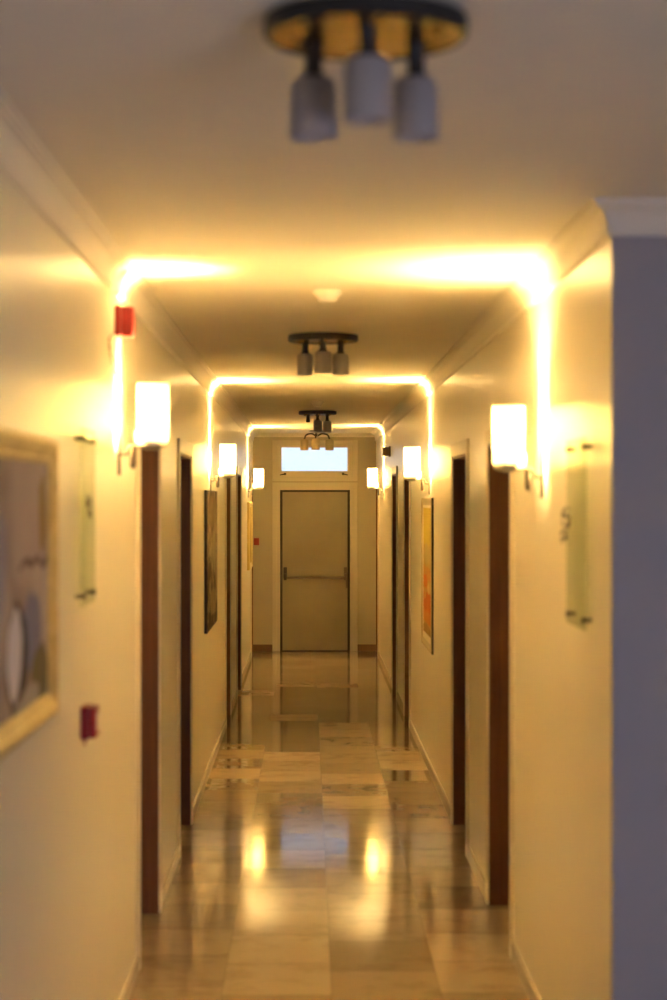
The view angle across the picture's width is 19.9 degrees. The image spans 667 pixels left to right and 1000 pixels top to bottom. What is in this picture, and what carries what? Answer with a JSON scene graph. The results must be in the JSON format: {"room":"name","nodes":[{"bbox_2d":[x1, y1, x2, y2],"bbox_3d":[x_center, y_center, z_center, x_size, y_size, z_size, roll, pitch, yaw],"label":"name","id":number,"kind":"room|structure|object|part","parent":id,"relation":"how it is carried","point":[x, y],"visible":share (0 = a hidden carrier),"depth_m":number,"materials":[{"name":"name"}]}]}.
{"room":"hotel corridor","nodes":[
{"label":"hotel corridor","id":0,"kind":"room"},
{"bbox_2d":[0,170,252,999],"bbox_3d":[-0.946,0.527,11.063,0.220,2.725,25.350,0,0,-1],"label":"wall","id":1,"kind":"structure","parent":0,"point":[68,806],"depth_m":6.01,"materials":[{"name":"beige paint"}]},
{"bbox_2d":[0,428,58,759],"bbox_3d":[-0.729,0.203,4.331,0.034,0.715,1.320,0,0,-1],"label":"framed painting","id":2,"kind":"object","parent":1,"relation":"attached to","point":[29,464],"visible":1,"depth_m":4.58,"materials":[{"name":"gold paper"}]},
{"bbox_2d":[75,435,95,599],"bbox_3d":[-0.746,0.051,5.750,0.038,0.527,0.320,0,0,-1],"label":"sign","id":3,"kind":"object","parent":1,"relation":"attached to","point":[82,438],"visible":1,"depth_m":5.66,"materials":[{"name":"metal"}]},
{"bbox_2d":[80,703,98,744],"bbox_3d":[-0.741,0.685,5.791,0.050,0.120,0.100,0,0,-1],"label":"fire alarm","id":4,"kind":"object","parent":1,"relation":"attached to","point":[89,713],"visible":1,"depth_m":5.74,"materials":[{"name":"red plastic"}]},
{"bbox_3d":[-0.717,0.675,5.791,0.002,0.052,0.056,0,0,-1],"label":"glass panel","id":5,"kind":"part","parent":4,"relation":"part of","materials":[{"name":"white glass"}]},
{"bbox_2d":[108,334,122,399],"bbox_3d":[-0.770,-0.476,6.700,0.012,0.224,0.386,0,0,0],"label":"cable","id":6,"kind":"object","parent":1,"relation":"attached to","point":[116,369],"visible":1,"depth_m":6.73,"materials":[{"name":"white plastic"}]},
{"bbox_2d":[114,304,134,337],"bbox_3d":[-0.746,-0.638,6.791,0.066,0.113,0.090,0,0,-1],"label":"fire alarm","id":7,"kind":"object","parent":1,"relation":"attached to","point":[124,316],"visible":0.98,"depth_m":6.75,"materials":[{"name":"red plastic"}]},
{"bbox_2d":[123,310,129,329],"bbox_3d":[-0.735,-0.640,6.748,0.026,0.070,0.002,0,0,-1],"label":"grille","id":8,"kind":"object","parent":7,"relation":"attached to","point":[126,313],"depth_m":6.75,"materials":[{"name":"red plastic"}]},
{"bbox_2d":[0,90,257,440],"bbox_3d":[-0.805,-0.786,11.065,0.062,0.098,25.350,0,0,-1],"label":"trim","id":9,"kind":"structure","parent":1,"relation":"attached to","point":[24,161],"depth_m":5.63,"materials":[{"name":"paint"}]},
{"bbox_2d":[117,383,168,474],"bbox_3d":[-0.688,-0.254,6.871,0.184,0.330,0.124,0,0,-1],"label":"wall sconce","id":10,"kind":"object","parent":1,"relation":"attached to","point":[152,431],"visible":1,"depth_m":6.82,"materials":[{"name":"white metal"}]},
{"bbox_3d":[-0.719,-0.181,6.871,0.108,0.047,0.014,0,0,-1],"label":"arm","id":11,"kind":"part","parent":10,"relation":"part of","materials":[{"name":"brown metal"}]},
{"bbox_3d":[-0.657,-0.316,6.872,0.123,0.207,0.124,0,0,-1],"label":"lamp shade","id":12,"kind":"part","parent":10,"relation":"part of","materials":[{"name":"beige glass"}]},
{"bbox_2d":[136,419,161,971],"bbox_3d":[-0.865,0.782,8.184,0.164,2.215,1.170,0,0,-1],"label":"door","id":13,"kind":"structure","parent":1,"relation":"in","point":[148,462],"depth_m":8.68,"materials":[{"name":"red wood"}]},
{"bbox_2d":[177,438,192,856],"bbox_3d":[-0.897,0.782,10.554,0.164,2.215,1.150,0,0,-1],"label":"door","id":14,"kind":"structure","parent":1,"relation":"in","point":[184,449],"depth_m":11.04,"materials":[{"name":"red wood"}]},
{"bbox_2d":[119,652,251,999],"bbox_3d":[-0.823,1.853,10.540,0.013,0.075,24.300,0,0,-1],"label":"baseboard","id":15,"kind":"structure","parent":1,"relation":"attached to","point":[126,993],"depth_m":9.76,"materials":[{"name":"beige wood"}]},
{"bbox_2d":[204,490,216,633],"bbox_3d":[-0.853,0.410,13.250,0.020,0.950,1.380,0,0,-1],"label":"picture","id":16,"kind":"object","parent":1,"relation":"attached to","point":[210,497],"visible":1,"depth_m":12.97},
{"bbox_2d":[210,444,235,490],"bbox_3d":[-0.774,-0.225,13.291,0.184,0.330,0.124,0,0,-1],"label":"wall sconce","id":17,"kind":"object","parent":1,"relation":"attached to","point":[227,469],"visible":0.98,"depth_m":13.24,"materials":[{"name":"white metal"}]},
{"bbox_3d":[-0.743,-0.286,13.291,0.123,0.207,0.124,0,0,-1],"label":"lamp shade","id":18,"kind":"part","parent":17,"relation":"part of","materials":[{"name":"beige glass"}]},
{"bbox_2d":[225,478,231,727],"bbox_3d":[-0.973,0.782,16.223,0.164,2.215,1.110,0,0,-1],"label":"door","id":19,"kind":"structure","parent":1,"relation":"in","point":[228,481],"depth_m":16.69,"materials":[{"name":"red wood"}]},
{"bbox_2d":[236,466,241,696],"bbox_3d":[-1.007,0.782,18.763,0.164,2.215,1.190,0,0,-1],"label":"door","id":20,"kind":"structure","parent":1,"relation":"in","point":[238,469],"depth_m":19.27,"materials":[{"name":"red wood"}]},
{"bbox_2d":[247,502,252,569],"bbox_3d":[-0.966,0.410,21.989,0.034,0.770,1.100,0,0,-1],"label":"framed painting","id":21,"kind":"object","parent":1,"relation":"attached to","point":[249,504],"visible":1,"depth_m":21.44},
{"bbox_2d":[251,473,253,651],"bbox_3d":[-1.067,0.782,23.207,0.164,2.215,0.879,0,0,-1],"label":"door","id":22,"kind":"structure","parent":1,"relation":"in","point":[252,474],"depth_m":23.06,"materials":[{"name":"red wood"}]},
{"bbox_2d":[247,469,263,497],"bbox_3d":[-0.885,-0.190,21.590,0.184,0.330,0.124,0,0,-1],"label":"wall sconce","id":23,"kind":"object","parent":1,"relation":"attached to","point":[258,484],"visible":1,"depth_m":21.54,"materials":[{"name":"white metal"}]},
{"bbox_3d":[-0.855,-0.252,21.590,0.123,0.207,0.124,0,0,-1],"label":"lamp shade","id":24,"kind":"part","parent":23,"relation":"part of","materials":[{"name":"beige glass"}]},
{"bbox_2d":[253,437,375,643],"bbox_3d":[-0.239,0.527,23.849,1.978,2.725,0.200,0,0,-1],"label":"wall","id":25,"kind":"structure","parent":0,"point":[262,446],"depth_m":23.74,"materials":[{"name":"paint"}]},
{"bbox_2d":[254,538,258,544],"bbox_3d":[-0.961,0.519,23.715,0.067,0.090,0.050,0,0,-1],"label":"fire alarm","id":26,"kind":"object","parent":25,"relation":"attached to","point":[256,540],"visible":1,"depth_m":23.69,"materials":[{"name":"red plastic"}]},
{"bbox_2d":[255,433,373,436],"bbox_3d":[-0.237,-0.810,23.733,1.528,0.049,0.031,0,0,-1],"label":"trim","id":27,"kind":"structure","parent":25,"relation":"attached to","point":[258,434],"depth_m":23.73,"materials":[{"name":"paint"}]},
{"bbox_2d":[253,644,375,650],"bbox_3d":[-0.237,1.847,23.741,1.534,0.085,0.015,0,0,-1],"label":"baseboard","id":28,"kind":"structure","parent":25,"relation":"attached to","point":[256,647],"depth_m":23.73,"materials":[{"name":"brown wood"}]},
{"bbox_2d":[272,482,357,650],"bbox_3d":[-0.231,0.836,23.758,1.062,2.109,0.183,0,0,-1],"label":"door","id":29,"kind":"structure","parent":25,"relation":"in","point":[315,524],"depth_m":23.76,"materials":[{"name":"beige paint"}]},
{"bbox_2d":[272,440,357,480],"bbox_3d":[-0.231,-0.491,23.753,1.062,0.506,0.092,0,0,-1],"label":"window","id":30,"kind":"structure","parent":25,"relation":"in","point":[351,474],"depth_m":23.73,"materials":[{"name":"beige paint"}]},
{"bbox_2d":[129,651,529,999],"bbox_3d":[1.257,1.940,11.143,4.788,0.100,25.850,0,0,-1],"label":"floor","id":31,"kind":"structure","parent":0,"point":[322,857],"depth_m":9.80,"materials":[{"name":"beige tile"}]},
{"bbox_2d":[0,0,666,432],"bbox_3d":[1.257,-0.895,11.143,4.788,0.120,25.850,0,0,-1],"label":"ceiling","id":32,"kind":"structure","parent":0,"point":[170,120],"depth_m":4.79,"materials":[{"name":"paint"}]},
{"bbox_2d":[300,431,333,449],"bbox_3d":[-0.199,-0.718,22.852,0.405,0.235,0.334,0,0,-1],"label":"ceiling lamp","id":33,"kind":"object","parent":32,"relation":"hanging from","point":[315,443],"visible":0.98,"depth_m":22.91,"materials":[{"name":"silver metal"}]},
{"bbox_3d":[-0.353,-0.668,22.967,0.100,0.137,0.100,0,0,-1],"label":"lamp shade","id":34,"kind":"part","parent":33,"relation":"part of","materials":[{"name":"orange glass"}]},
{"bbox_3d":[-0.214,-0.668,22.735,0.100,0.137,0.100,0,0,-1],"label":"lamp shade","id":35,"kind":"part","parent":33,"relation":"part of","materials":[{"name":"orange glass"}]},
{"bbox_3d":[-0.048,-0.668,22.958,0.100,0.137,0.100,0,0,-1],"label":"lamp shade","id":36,"kind":"part","parent":33,"relation":"part of","materials":[{"name":"orange glass"}]},
{"bbox_2d":[310,401,323,406],"bbox_3d":[-0.139,-0.811,16.100,0.112,0.048,0.112,0,0,-1],"label":"smoke detector","id":37,"kind":"object","parent":32,"relation":"attached to","point":[314,403],"visible":1,"depth_m":16.06,"materials":[{"name":"white plastic"}]},
{"bbox_2d":[299,410,336,432],"bbox_3d":[-0.149,-0.735,17.800,0.356,0.200,0.356,0,0,-1],"label":"ceiling lamp","id":38,"kind":"object","parent":32,"relation":"hanging from","point":[317,424],"visible":1,"depth_m":17.69,"materials":[{"name":"black metal"}]},
{"bbox_3d":[-0.147,-0.689,17.696,0.081,0.108,0.081,0,0,-1],"label":"lamp shade","id":39,"kind":"part","parent":38,"relation":"part of","materials":[{"name":"grey glass"}]},
{"bbox_3d":[-0.149,-0.817,17.800,0.356,0.036,0.356,0,0,-1],"label":"ceiling plate","id":40,"kind":"part","parent":38,"relation":"part of","materials":[{"name":"black metal"}]},
{"bbox_3d":[-0.059,-0.689,17.853,0.081,0.108,0.081,0,0,-1],"label":"lamp shade","id":41,"kind":"part","parent":38,"relation":"part of","materials":[{"name":"grey glass"}]},
{"bbox_2d":[288,332,357,375],"bbox_3d":[-0.053,-0.735,9.600,0.356,0.200,0.356,0,0,-1],"label":"ceiling lamp","id":42,"kind":"object","parent":32,"relation":"hanging from","point":[322,357],"visible":1,"depth_m":9.57,"materials":[{"name":"black metal"}]},
{"bbox_3d":[-0.144,-0.689,9.651,0.081,0.108,0.081,0,0,-1],"label":"lamp shade","id":43,"kind":"part","parent":42,"relation":"part of","materials":[{"name":"grey glass"}]},
{"bbox_3d":[-0.051,-0.689,9.496,0.081,0.108,0.081,0,0,-1],"label":"lamp shade","id":44,"kind":"part","parent":42,"relation":"part of","materials":[{"name":"grey glass"}]},
{"bbox_3d":[-0.053,-0.817,9.600,0.356,0.036,0.356,0,0,-1],"label":"ceiling plate","id":45,"kind":"part","parent":42,"relation":"part of","materials":[{"name":"black metal"}]},
{"bbox_3d":[0.036,-0.689,9.653,0.081,0.108,0.081,0,0,-1],"label":"lamp shade","id":46,"kind":"part","parent":42,"relation":"part of","materials":[{"name":"grey glass"}]},
{"bbox_2d":[313,289,340,302],"bbox_3d":[-0.025,-0.811,7.580,0.112,0.048,0.112,0,0,-1],"label":"smoke detector","id":47,"kind":"object","parent":32,"relation":"attached to","point":[323,295],"visible":1,"depth_m":7.55,"materials":[{"name":"white plastic"}]},
{"bbox_2d":[263,0,468,143],"bbox_3d":[0.056,-0.735,3.291,0.356,0.200,0.356,0,0,-1],"label":"ceiling lamp","id":48,"kind":"object","parent":32,"relation":"hanging from","point":[367,35],"visible":1,"depth_m":3.26,"materials":[{"name":"black metal"}]},
{"bbox_3d":[-0.063,-0.799,3.343,0.026,0.019,0.025,0,0,-1],"label":"knob","id":49,"kind":"part","parent":48,"relation":"part of","materials":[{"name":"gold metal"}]},
{"bbox_3d":[-0.049,-0.799,3.214,0.026,0.019,0.025,0,0,-1],"label":"knob","id":50,"kind":"part","parent":48,"relation":"part of","materials":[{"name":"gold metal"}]},
{"bbox_3d":[-0.035,-0.689,3.342,0.081,0.108,0.081,0,0,-1],"label":"lamp shade","id":51,"kind":"part","parent":48,"relation":"part of","materials":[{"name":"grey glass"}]},
{"bbox_3d":[0.056,-0.817,3.291,0.356,0.036,0.356,0,0,-1],"label":"ceiling plate","id":52,"kind":"part","parent":48,"relation":"part of","materials":[{"name":"black metal"}]},
{"bbox_3d":[0.057,-0.689,3.187,0.081,0.108,0.081,0,0,-1],"label":"lamp shade","id":53,"kind":"part","parent":48,"relation":"part of","materials":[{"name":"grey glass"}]},
{"bbox_3d":[0.071,-0.799,3.162,0.026,0.019,0.025,0,0,-1],"label":"knob","id":54,"kind":"part","parent":48,"relation":"part of","materials":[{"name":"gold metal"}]},
{"bbox_3d":[0.145,-0.689,3.344,0.081,0.108,0.081,0,0,-1],"label":"lamp shade","id":55,"kind":"part","parent":48,"relation":"part of","materials":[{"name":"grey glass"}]},
{"bbox_3d":[0.160,-0.799,3.368,0.026,0.019,0.025,0,0,-1],"label":"knob","id":56,"kind":"part","parent":48,"relation":"part of","materials":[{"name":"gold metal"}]},
{"bbox_3d":[0.175,-0.799,3.239,0.026,0.019,0.025,0,0,-1],"label":"knob","id":57,"kind":"part","parent":48,"relation":"part of","materials":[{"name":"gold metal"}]},
{"bbox_2d":[376,238,610,999],"bbox_3d":[0.765,0.527,14.543,0.220,2.725,18.438,0,0,-1],"label":"wall","id":58,"kind":"structure","parent":0,"point":[553,361],"depth_m":6.77,"materials":[{"name":"beige paint"}]},
{"bbox_2d":[367,468,383,497],"bbox_3d":[0.472,-0.190,21.308,0.184,0.330,0.124,0,0,-1],"label":"wall sconce","id":59,"kind":"object","parent":58,"relation":"attached to","point":[372,483],"visible":1,"depth_m":21.26,"materials":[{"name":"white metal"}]},
{"bbox_3d":[0.442,-0.252,21.308,0.123,0.207,0.124,0,0,-1],"label":"lamp shade","id":60,"kind":"part","parent":59,"relation":"part of","materials":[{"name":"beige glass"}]},
{"bbox_2d":[376,473,378,656],"bbox_3d":[0.606,0.782,23.230,0.164,2.215,0.879,0,0,-1],"label":"door","id":61,"kind":"structure","parent":58,"relation":"in","point":[377,496],"depth_m":22.86,"materials":[{"name":"red wood"}]},
{"bbox_3d":[0.531,0.782,23.227,0.014,2.215,0.876,0,0,-1],"label":"casing","id":62,"kind":"part","parent":61,"relation":"part of","materials":[{"name":"wood"}]},
{"bbox_2d":[382,446,390,456],"bbox_3d":[0.547,-0.500,19.609,0.082,0.110,0.120,0,0,-1],"label":"alarm box","id":63,"kind":"object","parent":58,"relation":"attached to","point":[386,451],"visible":1,"depth_m":19.55,"materials":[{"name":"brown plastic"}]},
{"bbox_2d":[391,466,397,691],"bbox_3d":[0.669,0.782,18.536,0.164,2.215,1.090,0,0,-1],"label":"door","id":64,"kind":"structure","parent":58,"relation":"in","point":[394,470],"depth_m":18.99,"materials":[{"name":"red wood"}]},
{"bbox_2d":[403,463,410,719],"bbox_3d":[0.701,0.782,16.196,0.164,2.215,1.010,0,0,-1],"label":"door","id":65,"kind":"structure","parent":58,"relation":"in","point":[406,484],"depth_m":16.61,"materials":[{"name":"red wood"}]},
{"bbox_2d":[404,447,429,494],"bbox_3d":[0.581,-0.202,13.209,0.184,0.330,0.124,0,0,-1],"label":"wall sconce","id":66,"kind":"object","parent":58,"relation":"attached to","point":[412,472],"visible":1,"depth_m":13.16,"materials":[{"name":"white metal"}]},
{"bbox_3d":[0.550,-0.264,13.209,0.123,0.207,0.124,0,0,-1],"label":"lamp shade","id":67,"kind":"part","parent":66,"relation":"part of","materials":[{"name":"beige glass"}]},
{"bbox_2d":[421,498,433,654],"bbox_3d":[0.661,0.516,13.407,0.019,1.062,1.126,0,0,-1],"label":"framed painting","id":68,"kind":"object","parent":58,"relation":"attached to","point":[427,504],"visible":1,"depth_m":13.32,"materials":[{"name":"gold fabric"}]},
{"bbox_2d":[423,508,430,637],"bbox_3d":[0.660,0.500,13.410,0.004,0.890,0.780,0,0,-1],"label":"artwork","id":69,"kind":"object","parent":68,"relation":"attached to","point":[426,511],"depth_m":13.37},
{"bbox_2d":[451,438,468,857],"bbox_3d":[0.776,0.782,10.581,0.164,2.215,1.120,0,0,-1],"label":"door","id":70,"kind":"structure","parent":58,"relation":"in","point":[459,450],"depth_m":11.05,"materials":[{"name":"red wood"}]},
{"bbox_2d":[378,652,541,999],"bbox_3d":[0.656,1.853,14.004,0.013,0.075,17.413,0,0,-1],"label":"baseboard","id":71,"kind":"structure","parent":58,"relation":"attached to","point":[519,964],"depth_m":9.67,"materials":[{"name":"beige wood"}]},
{"bbox_2d":[486,429,513,956],"bbox_3d":[0.805,0.782,8.387,0.164,2.215,1.130,0,0,-1],"label":"door","id":72,"kind":"structure","parent":58,"relation":"in","point":[499,484],"depth_m":8.86,"materials":[{"name":"red wood"}]},
{"bbox_2d":[492,406,543,497],"bbox_3d":[0.666,-0.172,6.860,0.184,0.330,0.124,0,0,-1],"label":"wall sconce","id":73,"kind":"object","parent":58,"relation":"attached to","point":[508,421],"visible":1,"depth_m":6.81,"materials":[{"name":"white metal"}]},
{"bbox_3d":[0.635,-0.234,6.859,0.123,0.207,0.124,0,0,-1],"label":"lamp shade","id":74,"kind":"part","parent":73,"relation":"part of","materials":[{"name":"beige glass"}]},
{"bbox_3d":[0.697,-0.099,6.860,0.108,0.047,0.014,0,0,-1],"label":"arm","id":75,"kind":"part","parent":73,"relation":"part of","materials":[{"name":"brown metal"}]},
{"bbox_2d":[371,198,666,440],"bbox_3d":[1.999,-0.786,14.522,2.812,0.098,18.512,0,0,-1],"label":"trim","id":76,"kind":"structure","parent":58,"relation":"attached to","point":[601,219],"depth_m":6.47,"materials":[{"name":"paint"}]},
{"bbox_2d":[560,443,591,622],"bbox_3d":[0.752,0.100,5.908,0.038,0.580,0.475,0,0,-1],"label":"sign","id":77,"kind":"object","parent":58,"relation":"attached to","point":[584,446],"visible":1,"depth_m":6.03,"materials":[{"name":"metal"}]},
{"bbox_2d":[611,236,666,999],"bbox_3d":[2.152,0.527,5.429,2.750,2.725,0.200,0,0,-1],"label":"wall","id":78,"kind":"structure","parent":0,"point":[638,263],"depth_m":5.31,"materials":[{"name":"paint"}]}
]}

